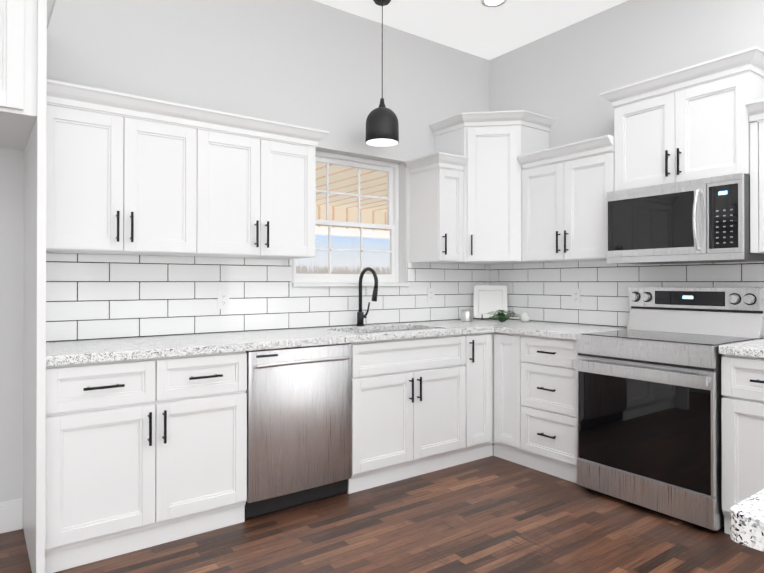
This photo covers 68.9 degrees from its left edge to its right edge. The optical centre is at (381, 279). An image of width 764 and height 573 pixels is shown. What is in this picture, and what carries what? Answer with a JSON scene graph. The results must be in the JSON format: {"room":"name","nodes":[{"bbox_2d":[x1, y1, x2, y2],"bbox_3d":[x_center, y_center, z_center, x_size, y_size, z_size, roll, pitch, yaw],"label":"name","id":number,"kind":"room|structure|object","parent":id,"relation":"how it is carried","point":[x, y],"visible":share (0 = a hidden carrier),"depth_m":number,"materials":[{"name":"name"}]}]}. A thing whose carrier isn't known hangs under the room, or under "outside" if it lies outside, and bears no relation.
{"room":"kitchen","nodes":[
{"label":"kitchen","id":0,"kind":"room"},
{"bbox_2d":[0,0,489,501],"bbox_3d":[-1.599,-0.324,3.013,6.520,3.120,0.160,0,0,-36],"label":"wall","id":1,"kind":"structure","parent":0,"point":[313,64],"depth_m":3.48,"materials":[{"name":"white paint"}]},
{"bbox_2d":[0,498,22,533],"bbox_3d":[-2.900,1.156,1.946,2.769,0.150,0.013,0,0,-36],"label":"baseboard","id":2,"kind":"structure","parent":1,"relation":"attached to","point":[11,515],"depth_m":2.73,"materials":[{"name":"white paint"}]},
{"bbox_2d":[46,79,209,256],"bbox_3d":[-1.345,-0.517,2.894,0.779,0.761,0.329,0,0,-36],"label":"upper cabinet","id":3,"kind":"object","parent":1,"relation":"attached to","point":[152,183],"depth_m":2.75,"materials":[{"name":"white paint"}]},
{"bbox_2d":[210,111,317,258],"bbox_3d":[-0.812,-0.515,3.285,0.779,0.761,0.329,0,0,-36],"label":"upper cabinet","id":4,"kind":"object","parent":1,"relation":"attached to","point":[263,189],"depth_m":3.17,"materials":[{"name":"white paint"}]},
{"bbox_2d":[46,253,489,341],"bbox_3d":[-0.418,0.097,3.771,3.315,0.454,0.008,0,0,-36],"label":"backsplash","id":5,"kind":"structure","parent":1,"relation":"attached to","point":[98,296],"depth_m":3.33,"materials":[{"name":"white tile"}]},
{"bbox_2d":[218,290,228,308],"bbox_3d":[-0.957,0.123,3.367,0.070,0.114,0.007,0,0,-36],"label":"electrical outlet","id":6,"kind":"object","parent":5,"relation":"attached to","point":[223,299],"visible":1,"depth_m":3.37,"materials":[{"name":"white plastic"}]},
{"bbox_2d":[428,288,434,302],"bbox_3d":[0.384,0.125,4.348,0.070,0.114,0.007,0,0,-36],"label":"electrical outlet","id":7,"kind":"object","parent":5,"relation":"attached to","point":[431,295],"visible":1,"depth_m":4.35,"materials":[{"name":"white plastic"}]},
{"bbox_2d":[294,151,398,282],"bbox_3d":[-0.271,-0.433,4.040,0.941,0.917,0.068,0,0,-36],"label":"window unit","id":8,"kind":"structure","parent":1,"relation":"in","point":[392,189],"depth_m":4.11,"materials":[{"name":"white plastic"}]},
{"bbox_2d":[292,283,409,286],"bbox_3d":[-0.218,0.038,3.958,0.973,0.024,0.118,0,0,-36],"label":"window sill","id":9,"kind":"structure","parent":1,"relation":"attached to","point":[340,284],"depth_m":3.84,"materials":[{"name":"white paint"}]},
{"bbox_2d":[316,162,389,238],"bbox_3d":[-1.178,-1.124,6.857,14.135,0.580,5.520,0,0,-36],"label":"porch roof","id":10,"kind":"structure","parent":1,"relation":"attached to","point":[347,214],"depth_m":9.54,"materials":[{"name":"beige wood"}]},
{"bbox_2d":[404,152,468,262],"bbox_3d":[0.404,-0.510,4.138,0.305,0.761,0.388,0,0,-36],"label":"upper cabinet","id":11,"kind":"object","parent":1,"relation":"attached to","point":[436,207],"visible":1,"depth_m":4.07,"materials":[{"name":"white paint"}]},
{"bbox_2d":[429,110,555,263],"bbox_3d":[0.840,-0.672,4.281,0.683,1.086,0.673,0,0,-36],"label":"upper cabinet","id":12,"kind":"object","parent":1,"relation":"attached to","point":[490,148],"visible":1,"depth_m":4.09,"materials":[{"name":"white paint"}]},
{"bbox_2d":[0,456,763,572],"bbox_3d":[0.474,1.272,0.172,6.520,0.100,7.260,0,0,-36],"label":"floor","id":13,"kind":"structure","parent":0,"point":[492,514],"depth_m":2.65,"materials":[{"name":"brown wood"}]},
{"bbox_2d":[0,0,55,572],"bbox_3d":[-1.933,-0.012,2.183,1.122,2.488,0.778,0,0,-36],"label":"surround","id":14,"kind":"object","parent":13,"relation":"on","point":[24,24],"visible":1,"depth_m":2.21,"materials":[{"name":"white paint"}]},
{"bbox_2d":[45,351,246,572],"bbox_3d":[-1.218,0.798,2.801,0.882,0.874,0.617,0,0,-36],"label":"base cabinet","id":15,"kind":"object","parent":13,"relation":"on","point":[140,454],"depth_m":2.52,"materials":[{"name":"white paint"}]},
{"bbox_2d":[46,318,538,365],"bbox_3d":[-0.227,0.343,3.502,3.307,0.040,0.650,0,0,-36],"label":"countertop","id":16,"kind":"structure","parent":15,"relation":"on","point":[83,351],"depth_m":2.97,"materials":[{"name":"stone"}]},
{"bbox_2d":[356,267,377,325],"bbox_3d":[-0.084,0.120,3.809,0.098,0.406,0.232,0,0,-36],"label":"faucet","id":17,"kind":"object","parent":16,"relation":"on","point":[361,316],"visible":1,"depth_m":3.84,"materials":[{"name":"black metal"}]},
{"bbox_2d":[461,310,472,321],"bbox_3d":[0.662,0.283,4.348,0.094,0.088,0.094,0,0,-36],"label":"votive","id":18,"kind":"object","parent":16,"relation":"on","point":[466,315],"visible":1,"depth_m":4.31,"materials":[{"name":"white glass"}]},
{"bbox_2d":[485,310,519,321],"bbox_3d":[0.911,0.277,4.242,0.291,0.094,0.276,0,0,-36],"label":"greenery","id":19,"kind":"object","parent":16,"relation":"on","point":[501,315],"visible":1,"depth_m":4.23,"materials":[{"name":"green plant"}]},
{"bbox_2d":[520,312,530,321],"bbox_3d":[1.106,0.289,4.275,0.076,0.074,0.099,0,0,-36],"label":"creamer","id":20,"kind":"object","parent":16,"relation":"on","point":[525,316],"visible":1,"depth_m":4.26,"materials":[{"name":"white ceramic"}]},
{"bbox_2d":[245,343,351,518],"bbox_3d":[-0.583,0.803,3.214,0.620,0.868,0.648,0,0,-36],"label":"dishwasher","id":21,"kind":"object","parent":13,"relation":"on","point":[299,425],"visible":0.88,"depth_m":2.97,"materials":[{"name":"silver metal"}]},
{"bbox_2d":[401,332,492,466],"bbox_3d":[0.458,0.805,4.020,0.307,0.874,0.605,0,0,-36],"label":"base cabinet","id":22,"kind":"object","parent":13,"relation":"on","point":[447,381],"depth_m":3.64,"materials":[{"name":"white paint"}]},
{"bbox_2d":[493,332,493,442],"bbox_3d":[0.819,0.806,4.284,0.702,0.874,0.605,0,0,-36],"label":"base cabinet","id":23,"kind":"object","parent":13,"relation":"on","point":[493,332],"depth_m":3.91,"materials":[{"name":"white paint"}]},
{"bbox_2d":[493,332,579,482],"bbox_3d":[1.229,0.803,3.788,0.628,0.874,0.715,0,0,-36],"label":"base cabinet","id":24,"kind":"object","parent":13,"relation":"on","point":[535,405],"depth_m":3.59,"materials":[{"name":"white paint"}]},
{"bbox_2d":[494,322,626,339],"bbox_3d":[1.233,0.344,3.759,0.647,0.040,0.660,0,0,-36],"label":"countertop","id":25,"kind":"structure","parent":24,"relation":"on","point":[542,329],"depth_m":3.67,"materials":[{"name":"stone"}]},
{"bbox_2d":[572,287,763,531],"bbox_3d":[1.615,0.642,3.156,0.734,1.190,0.752,0,0,-36],"label":"range","id":26,"kind":"object","parent":13,"relation":"on","point":[649,418],"visible":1,"depth_m":3.00,"materials":[{"name":"silver metal"}]},
{"bbox_2d":[721,354,763,533],"bbox_3d":[2.151,0.797,2.527,0.628,0.874,0.876,0,0,-36],"label":"base cabinet","id":27,"kind":"object","parent":13,"relation":"on","point":[742,377],"depth_m":2.63,"materials":[{"name":"white paint"}]},
{"bbox_2d":[719,339,763,357],"bbox_3d":[2.140,0.338,2.522,0.644,0.040,0.876,0,0,-36],"label":"countertop","id":28,"kind":"structure","parent":27,"relation":"on","point":[754,348],"depth_m":2.64,"materials":[{"name":"stone"}]},
{"bbox_3d":[1.605,0.785,0.234,1.174,0.874,2.109,0,0,-36],"label":"cabinet","id":29,"kind":"object","parent":13,"relation":"on","visible":0},
{"bbox_2d":[730,489,763,551],"bbox_3d":[1.620,0.327,0.234,1.263,0.040,2.198,0,0,-36],"label":"countertop","id":30,"kind":"structure","parent":29,"relation":"on","point":[747,522],"depth_m":0.73,"materials":[{"name":"stone"}]},
{"bbox_2d":[314,0,626,59],"bbox_3d":[0.474,-1.948,0.189,6.520,0.100,7.260,0,0,-36],"label":"ceiling","id":31,"kind":"structure","parent":0,"point":[476,28],"depth_m":4.01,"materials":[{"name":"white paint"}]},
{"bbox_2d":[365,0,398,146],"bbox_3d":[0.001,-1.395,3.719,0.224,0.969,0.224,0,0,-36],"label":"pendant lamp","id":32,"kind":"object","parent":31,"relation":"hanging from","point":[382,126],"visible":1,"depth_m":3.64,"materials":[{"name":"black metal"}]},
{"bbox_2d":[481,0,506,6],"bbox_3d":[0.754,-1.875,3.751,0.174,0.005,0.174,0,0,-36],"label":"recessed light","id":33,"kind":"object","parent":31,"relation":"in","point":[491,3],"visible":1,"depth_m":3.78,"materials":[{"name":"white plastic"}]},
{"bbox_2d":[489,0,763,327],"bbox_3d":[3.067,-0.329,1.954,0.160,3.120,7.060,0,0,-36],"label":"wall","id":34,"kind":"structure","parent":0,"point":[565,77],"depth_m":3.87,"materials":[{"name":"white paint"}]},
{"bbox_2d":[517,135,614,261],"bbox_3d":[1.339,-0.512,3.849,0.388,0.761,0.729,0,0,-36],"label":"upper cabinet","id":35,"kind":"object","parent":34,"relation":"attached to","point":[564,211],"visible":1,"depth_m":3.74,"materials":[{"name":"white paint"}]},
{"bbox_2d":[490,261,763,326],"bbox_3d":[1.805,0.096,3.534,0.008,0.454,3.000,0,0,-36],"label":"backsplash","id":36,"kind":"structure","parent":34,"relation":"attached to","point":[541,292],"depth_m":3.93,"materials":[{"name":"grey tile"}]},
{"bbox_2d":[572,289,579,304],"bbox_3d":[1.412,0.126,4.058,0.007,0.114,0.070,0,0,-36],"label":"electrical outlet","id":37,"kind":"object","parent":36,"relation":"attached to","point":[575,296],"visible":1,"depth_m":4.05,"materials":[{"name":"white plastic"}]},
{"bbox_2d":[600,46,763,190],"bbox_3d":[1.777,-0.853,3.252,0.388,0.625,0.870,0,0,-36],"label":"upper cabinet","id":38,"kind":"object","parent":34,"relation":"attached to","point":[692,131],"visible":0.92,"depth_m":3.12,"materials":[{"name":"white paint"}]},
{"bbox_2d":[606,173,763,264],"bbox_3d":[1.736,-0.319,3.218,0.470,0.438,0.752,0,0,-36],"label":"microwave","id":39,"kind":"object","parent":38,"relation":"attached to","point":[704,220],"visible":1,"depth_m":3.06,"materials":[{"name":"silver metal"}]},
{"bbox_2d":[745,98,763,253],"bbox_3d":[2.255,-0.518,2.597,0.388,0.761,0.860,0,0,-36],"label":"upper cabinet","id":40,"kind":"object","parent":34,"relation":"attached to","point":[755,110],"visible":0.96,"depth_m":2.84,"materials":[{"name":"white paint"}]},
{"label":"outside","id":41,"kind":"structure","parent":0,"visible":0},
{"bbox_2d":[296,237,389,273],"bbox_3d":[-36.650,-4.228,109.427,190.000,14.000,0.200,0,0,-36],"label":"trees","id":42,"kind":"object","parent":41,"point":[304,268],"depth_m":129.17,"materials":[{"name":"white plant"}]},
{"bbox_3d":[0.881,0.247,4.513,0.208,0.160,0.208,0,0,-36],"label":"easel","id":43,"kind":"object","parent":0,"visible":0},
{"bbox_2d":[474,286,507,317],"bbox_3d":[0.887,0.184,4.557,0.270,0.267,0.068,0,0,9],"label":"decorative plate","id":44,"kind":"object","parent":43,"relation":"on","point":[488,299],"visible":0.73,"depth_m":4.56,"materials":[{"name":"white ceramic"}]}
]}

